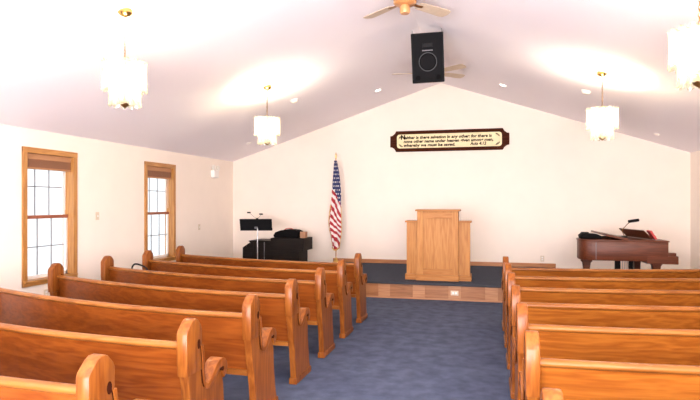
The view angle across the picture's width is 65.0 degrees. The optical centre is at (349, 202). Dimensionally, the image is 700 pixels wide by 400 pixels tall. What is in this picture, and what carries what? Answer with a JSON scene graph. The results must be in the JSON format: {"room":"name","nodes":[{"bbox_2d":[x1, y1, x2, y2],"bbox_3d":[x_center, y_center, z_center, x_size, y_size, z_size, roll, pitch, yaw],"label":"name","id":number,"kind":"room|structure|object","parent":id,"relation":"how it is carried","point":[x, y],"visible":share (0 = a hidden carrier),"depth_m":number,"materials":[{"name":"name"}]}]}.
{"room":"house of worship","nodes":[
{"label":"house of worship","id":0,"kind":"room"},
{"bbox_2d":[0,124,232,295],"bbox_3d":[-4.723,0.340,5.441,0.200,2.720,15.470,0,0,14],"label":"wall","id":1,"kind":"structure","parent":0,"point":[110,174],"depth_m":8.74,"materials":[{"name":"paint"}]},
{"bbox_2d":[22,146,77,287],"bbox_3d":[-4.162,0.180,7.537,0.215,1.820,0.970,0,0,14],"label":"window","id":2,"kind":"structure","parent":1,"relation":"in","point":[66,162],"depth_m":7.66,"materials":[{"name":"brown wood"}]},
{"bbox_2d":[144,161,175,260],"bbox_3d":[-3.532,0.180,10.059,0.215,1.820,0.970,0,0,14],"label":"window","id":3,"kind":"structure","parent":1,"relation":"in","point":[167,172],"depth_m":10.36,"materials":[{"name":"brown wood"}]},
{"bbox_2d":[211,165,219,177],"bbox_3d":[-2.939,-0.688,11.968,0.102,0.276,0.294,0,0,14],"label":"emergency light","id":4,"kind":"object","parent":1,"relation":"attached to","point":[215,170],"visible":1,"depth_m":11.90,"materials":[{"name":"white plastic"}]},
{"bbox_2d":[0,0,699,161],"bbox_3d":[0.036,-1.887,4.253,10.010,1.967,15.870,0,0,14],"label":"ceiling","id":5,"kind":"structure","parent":0,"point":[210,62],"depth_m":7.13,"materials":[{"name":"white paint"}]},
{"bbox_2d":[101,8,147,109],"bbox_3d":[-2.112,-1.353,5.155,0.406,0.930,0.408,0,0,14],"label":"chandelier","id":6,"kind":"object","parent":5,"relation":"hanging from","point":[124,12],"visible":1,"depth_m":5.09,"materials":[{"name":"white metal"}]},
{"bbox_2d":[254,85,279,145],"bbox_3d":[-1.280,-1.353,8.492,0.406,0.930,0.408,0,0,14],"label":"chandelier","id":7,"kind":"object","parent":5,"relation":"hanging from","point":[263,129],"visible":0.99,"depth_m":8.43,"materials":[{"name":"beige glass"}]},
{"bbox_2d":[290,98,297,103],"bbox_3d":[-0.976,-1.786,9.623,0.147,0.084,0.150,0,0,20],"label":"smoke detector","id":8,"kind":"object","parent":5,"relation":"attached to","point":[295,100],"visible":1,"depth_m":9.58,"materials":[{"name":"white plastic"}]},
{"bbox_2d":[363,0,450,18],"bbox_3d":[0.621,-2.345,6.204,1.060,0.410,1.060,0,0,8],"label":"ceiling fan","id":9,"kind":"object","parent":5,"relation":"hanging from","point":[404,5],"visible":1,"depth_m":6.39,"materials":[{"name":"brown wood"}]},
{"bbox_2d":[411,28,444,83],"bbox_3d":[1.108,-2.072,7.825,0.468,0.768,0.496,0,0,8],"label":"loudspeaker","id":10,"kind":"object","parent":5,"relation":"hanging from","point":[427,49],"visible":1,"depth_m":7.65,"materials":[{"name":"black plastic"}]},
{"bbox_2d":[392,64,465,77],"bbox_3d":[1.472,-2.365,9.631,1.344,0.410,1.291,0,0,-44],"label":"ceiling fan","id":11,"kind":"object","parent":5,"relation":"hanging from","point":[459,66],"visible":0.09,"depth_m":9.66,"materials":[{"name":"brown wood"}]},
{"bbox_2d":[581,89,590,94],"bbox_3d":[3.675,-1.725,8.544,0.147,0.084,0.150,0,0,8],"label":"smoke detector","id":12,"kind":"object","parent":5,"relation":"attached to","point":[585,92],"visible":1,"depth_m":8.50,"materials":[{"name":"white plastic"}]},
{"bbox_2d":[586,71,618,140],"bbox_3d":[3.385,-1.298,7.359,0.406,0.930,0.408,0,0,14],"label":"chandelier","id":13,"kind":"object","parent":5,"relation":"hanging from","point":[602,136],"visible":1,"depth_m":7.29,"materials":[{"name":"beige glass"}]},
{"bbox_2d":[667,0,699,90],"bbox_3d":[2.545,-1.298,3.993,0.406,0.930,0.408,0,0,14],"label":"chandelier","id":14,"kind":"object","parent":5,"relation":"hanging from","point":[690,48],"visible":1,"depth_m":3.98,"materials":[{"name":"beige glass"}]},
{"bbox_2d":[222,297,514,399],"bbox_3d":[0.036,1.675,4.253,10.010,0.150,15.870,0,0,14],"label":"floor","id":15,"kind":"structure","parent":0,"point":[404,349],"depth_m":5.58,"materials":[{"name":"blue carpet"}]},
{"bbox_2d":[0,354,145,399],"bbox_3d":[-2.464,1.133,3.176,3.206,0.935,0.632,0,0,25],"label":"pew","id":16,"kind":"object","parent":15,"relation":"on","point":[95,378],"visible":1,"depth_m":2.41,"materials":[{"name":"brown wood"}]},
{"bbox_2d":[0,318,226,399],"bbox_3d":[-2.275,1.133,3.933,3.206,0.935,0.632,0,0,25],"label":"pew","id":17,"kind":"object","parent":15,"relation":"on","point":[148,369],"visible":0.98,"depth_m":3.27,"materials":[{"name":"brown wood"}]},
{"bbox_2d":[0,288,277,399],"bbox_3d":[-2.069,1.133,4.758,3.206,0.935,0.632,0,0,25],"label":"pew","id":18,"kind":"object","parent":15,"relation":"on","point":[247,347],"visible":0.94,"depth_m":4.22,"materials":[{"name":"brown wood"}]},
{"bbox_2d":[48,263,310,384],"bbox_3d":[-1.863,1.133,5.583,3.206,0.935,0.632,0,0,25],"label":"pew","id":19,"kind":"object","parent":15,"relation":"on","point":[284,313],"visible":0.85,"depth_m":5.06,"materials":[{"name":"brown wood"}]},
{"bbox_2d":[101,256,334,357],"bbox_3d":[-1.658,1.133,6.407,3.206,0.935,0.632,0,0,25],"label":"pew","id":20,"kind":"object","parent":15,"relation":"on","point":[313,295],"visible":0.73,"depth_m":5.88,"materials":[{"name":"brown wood"}]},
{"bbox_2d":[131,263,147,269],"bbox_3d":[-2.628,0.959,6.901,0.341,0.406,0.120,0,0,34],"label":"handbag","id":21,"kind":"object","parent":20,"relation":"on","point":[145,267],"visible":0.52,"depth_m":6.86,"materials":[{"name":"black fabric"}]},
{"bbox_2d":[142,250,352,337],"bbox_3d":[-1.452,1.133,7.232,3.206,0.935,0.632,0,0,25],"label":"pew","id":22,"kind":"object","parent":15,"relation":"on","point":[336,281],"visible":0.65,"depth_m":6.70,"materials":[{"name":"brown wood"}]},
{"bbox_2d":[240,219,271,258],"bbox_3d":[-1.859,0.956,11.034,0.654,1.279,0.419,0,0,14],"label":"music stand","id":23,"kind":"object","parent":15,"relation":"on","point":[257,225],"visible":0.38,"depth_m":10.95,"materials":[{"name":"black metal"}]},
{"bbox_2d":[176,246,367,322],"bbox_3d":[-1.246,1.133,8.057,3.206,0.935,0.632,0,0,25],"label":"pew","id":24,"kind":"object","parent":15,"relation":"on","point":[354,271],"visible":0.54,"depth_m":7.53,"materials":[{"name":"brown wood"}]},
{"bbox_2d":[243,237,312,260],"bbox_3d":[-1.509,1.157,11.485,1.330,0.885,0.605,0,0,14],"label":"piano","id":25,"kind":"object","parent":15,"relation":"on","point":[287,249],"visible":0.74,"depth_m":11.20,"materials":[{"name":"black wood"}]},
{"bbox_2d":[243,242,253,258],"bbox_3d":[-2.037,0.975,11.619,0.240,0.350,0.580,0,0,14],"label":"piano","id":26,"kind":"object","parent":25,"relation":"attached to","point":[248,250],"depth_m":11.33,"materials":[{"name":"wood"}]},
{"bbox_2d":[273,228,301,237],"bbox_3d":[-1.278,0.616,11.399,0.560,0.196,0.320,0,0,14],"label":"bag","id":27,"kind":"object","parent":25,"relation":"on","point":[288,232],"visible":0.94,"depth_m":11.25,"materials":[{"name":"black fabric"}]},
{"bbox_2d":[300,231,306,237],"bbox_3d":[-0.951,0.651,11.286,0.100,0.125,0.180,0,0,14],"label":"book","id":28,"kind":"object","parent":25,"relation":"on","point":[303,234],"visible":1,"depth_m":11.20,"materials":[{"name":"brown paper"}]},
{"bbox_2d":[346,262,542,302],"bbox_3d":[1.574,1.460,10.416,4.710,0.280,2.765,0,0,14],"label":"platform","id":29,"kind":"object","parent":15,"relation":"on","point":[384,280],"visible":0.36,"depth_m":9.20,"materials":[{"name":"wood"}]},
{"bbox_2d":[328,154,341,262],"bbox_3d":[-0.303,0.105,11.876,0.298,2.430,0.262,0,0,14],"label":"flag","id":30,"kind":"object","parent":29,"relation":"on","point":[335,217],"visible":0.99,"depth_m":11.82,"materials":[{"name":"cloth"},{"name":"wood"},{"name":"brass"}]},
{"bbox_2d":[405,209,471,281],"bbox_3d":[1.528,0.715,9.487,1.124,1.210,0.450,0,0,14],"label":"pulpit","id":31,"kind":"object","parent":29,"relation":"on","point":[438,242],"visible":1,"depth_m":9.30,"materials":[{"name":"brown wood"}]},
{"bbox_2d":[451,291,457,295],"bbox_3d":[1.711,1.475,8.983,0.124,0.076,0.011,0,0,14],"label":"wall outlet","id":32,"kind":"object","parent":29,"relation":"attached to","point":[455,293],"visible":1,"depth_m":8.98,"materials":[{"name":"beige plastic"}]},
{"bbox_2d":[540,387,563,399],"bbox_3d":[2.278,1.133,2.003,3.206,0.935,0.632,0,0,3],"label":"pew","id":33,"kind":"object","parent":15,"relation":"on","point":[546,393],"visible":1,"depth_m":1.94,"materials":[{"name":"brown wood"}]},
{"bbox_2d":[501,256,699,330],"bbox_3d":[3.493,1.133,6.874,3.206,0.935,0.632,0,0,3],"label":"pew","id":34,"kind":"object","parent":15,"relation":"on","point":[542,272],"visible":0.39,"depth_m":6.61,"materials":[{"name":"brown wood"}]},
{"bbox_2d":[503,263,699,347],"bbox_3d":[3.295,1.133,6.079,3.206,0.935,0.632,0,0,3],"label":"pew","id":35,"kind":"object","parent":15,"relation":"on","point":[523,281],"visible":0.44,"depth_m":5.83,"materials":[{"name":"brown wood"}]},
{"bbox_2d":[506,272,699,369],"bbox_3d":[3.096,1.133,5.283,3.206,0.935,0.632,0,0,3],"label":"pew","id":36,"kind":"object","parent":15,"relation":"on","point":[528,294],"visible":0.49,"depth_m":5.05,"materials":[{"name":"brown wood"}]},
{"bbox_2d":[509,285,699,398],"bbox_3d":[2.897,1.133,4.487,3.206,0.935,0.632,0,0,3],"label":"pew","id":37,"kind":"object","parent":15,"relation":"on","point":[621,316],"visible":0.5,"depth_m":4.28,"materials":[{"name":"brown wood"}]},
{"bbox_2d":[513,303,699,399],"bbox_3d":[2.699,1.133,3.692,3.206,0.935,0.632,0,0,3],"label":"pew","id":38,"kind":"object","parent":15,"relation":"on","point":[589,343],"visible":0.6,"depth_m":3.51,"materials":[{"name":"brown wood"}]},
{"bbox_2d":[519,330,699,399],"bbox_3d":[2.500,1.133,2.896,3.206,0.935,0.632,0,0,3],"label":"pew","id":39,"kind":"object","parent":15,"relation":"on","point":[577,379],"visible":0.99,"depth_m":2.75,"materials":[{"name":"brown wood"}]},
{"bbox_2d":[576,228,678,268],"bbox_3d":[4.473,1.015,9.162,1.398,1.170,1.409,0,0,14],"label":"grand piano","id":40,"kind":"object","parent":15,"relation":"on","point":[639,247],"visible":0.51,"depth_m":8.54,"materials":[{"name":"brown wood"}]},
{"bbox_2d":[578,232,601,238],"bbox_3d":[3.896,0.523,8.922,0.320,0.105,0.280,0,0,14],"label":"instrument case","id":41,"kind":"object","parent":40,"relation":"on","point":[583,235],"visible":1,"depth_m":8.80,"materials":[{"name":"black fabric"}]},
{"bbox_2d":[621,219,638,237],"bbox_3d":[4.641,0.416,9.096,0.272,0.319,0.117,0,0,30],"label":"lamp","id":42,"kind":"object","parent":40,"relation":"on","point":[632,220],"visible":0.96,"depth_m":9.06,"materials":[{"name":"black plastic"}]},
{"bbox_2d":[647,230,656,239],"bbox_3d":[4.760,0.500,8.665,0.101,0.140,0.220,0,0,14],"label":"hymnal","id":43,"kind":"object","parent":40,"relation":"on","point":[651,234],"visible":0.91,"depth_m":8.60,"materials":[{"name":"red paper"}]},
{"bbox_2d":[233,83,689,268],"bbox_3d":[1.933,-0.460,11.855,10.010,4.320,0.200,0,0,14],"label":"wall","id":44,"kind":"structure","parent":0,"point":[529,199],"depth_m":11.56,"materials":[{"name":"paint"}]},
{"bbox_2d":[333,258,555,267],"bbox_3d":[1.906,1.417,11.749,9.610,0.365,0.018,0,0,14],"label":"baseboard","id":45,"kind":"structure","parent":44,"relation":"attached to","point":[544,265],"depth_m":11.53,"materials":[{"name":"brown wood"}]},
{"bbox_2d":[390,128,508,151],"bbox_3d":[2.091,-1.335,11.685,2.500,0.450,0.051,0,0,14],"label":"sign","id":46,"kind":"object","parent":44,"relation":"attached to","point":[488,138],"visible":1,"depth_m":11.66,"materials":[{"name":"brown wood"}]},
{"bbox_2d":[690,151,699,268],"bbox_3d":[4.795,0.340,3.065,0.200,2.720,15.470,0,0,14],"label":"wall","id":47,"kind":"structure","parent":0,"point":[694,156],"depth_m":10.34,"materials":[{"name":"paint"}]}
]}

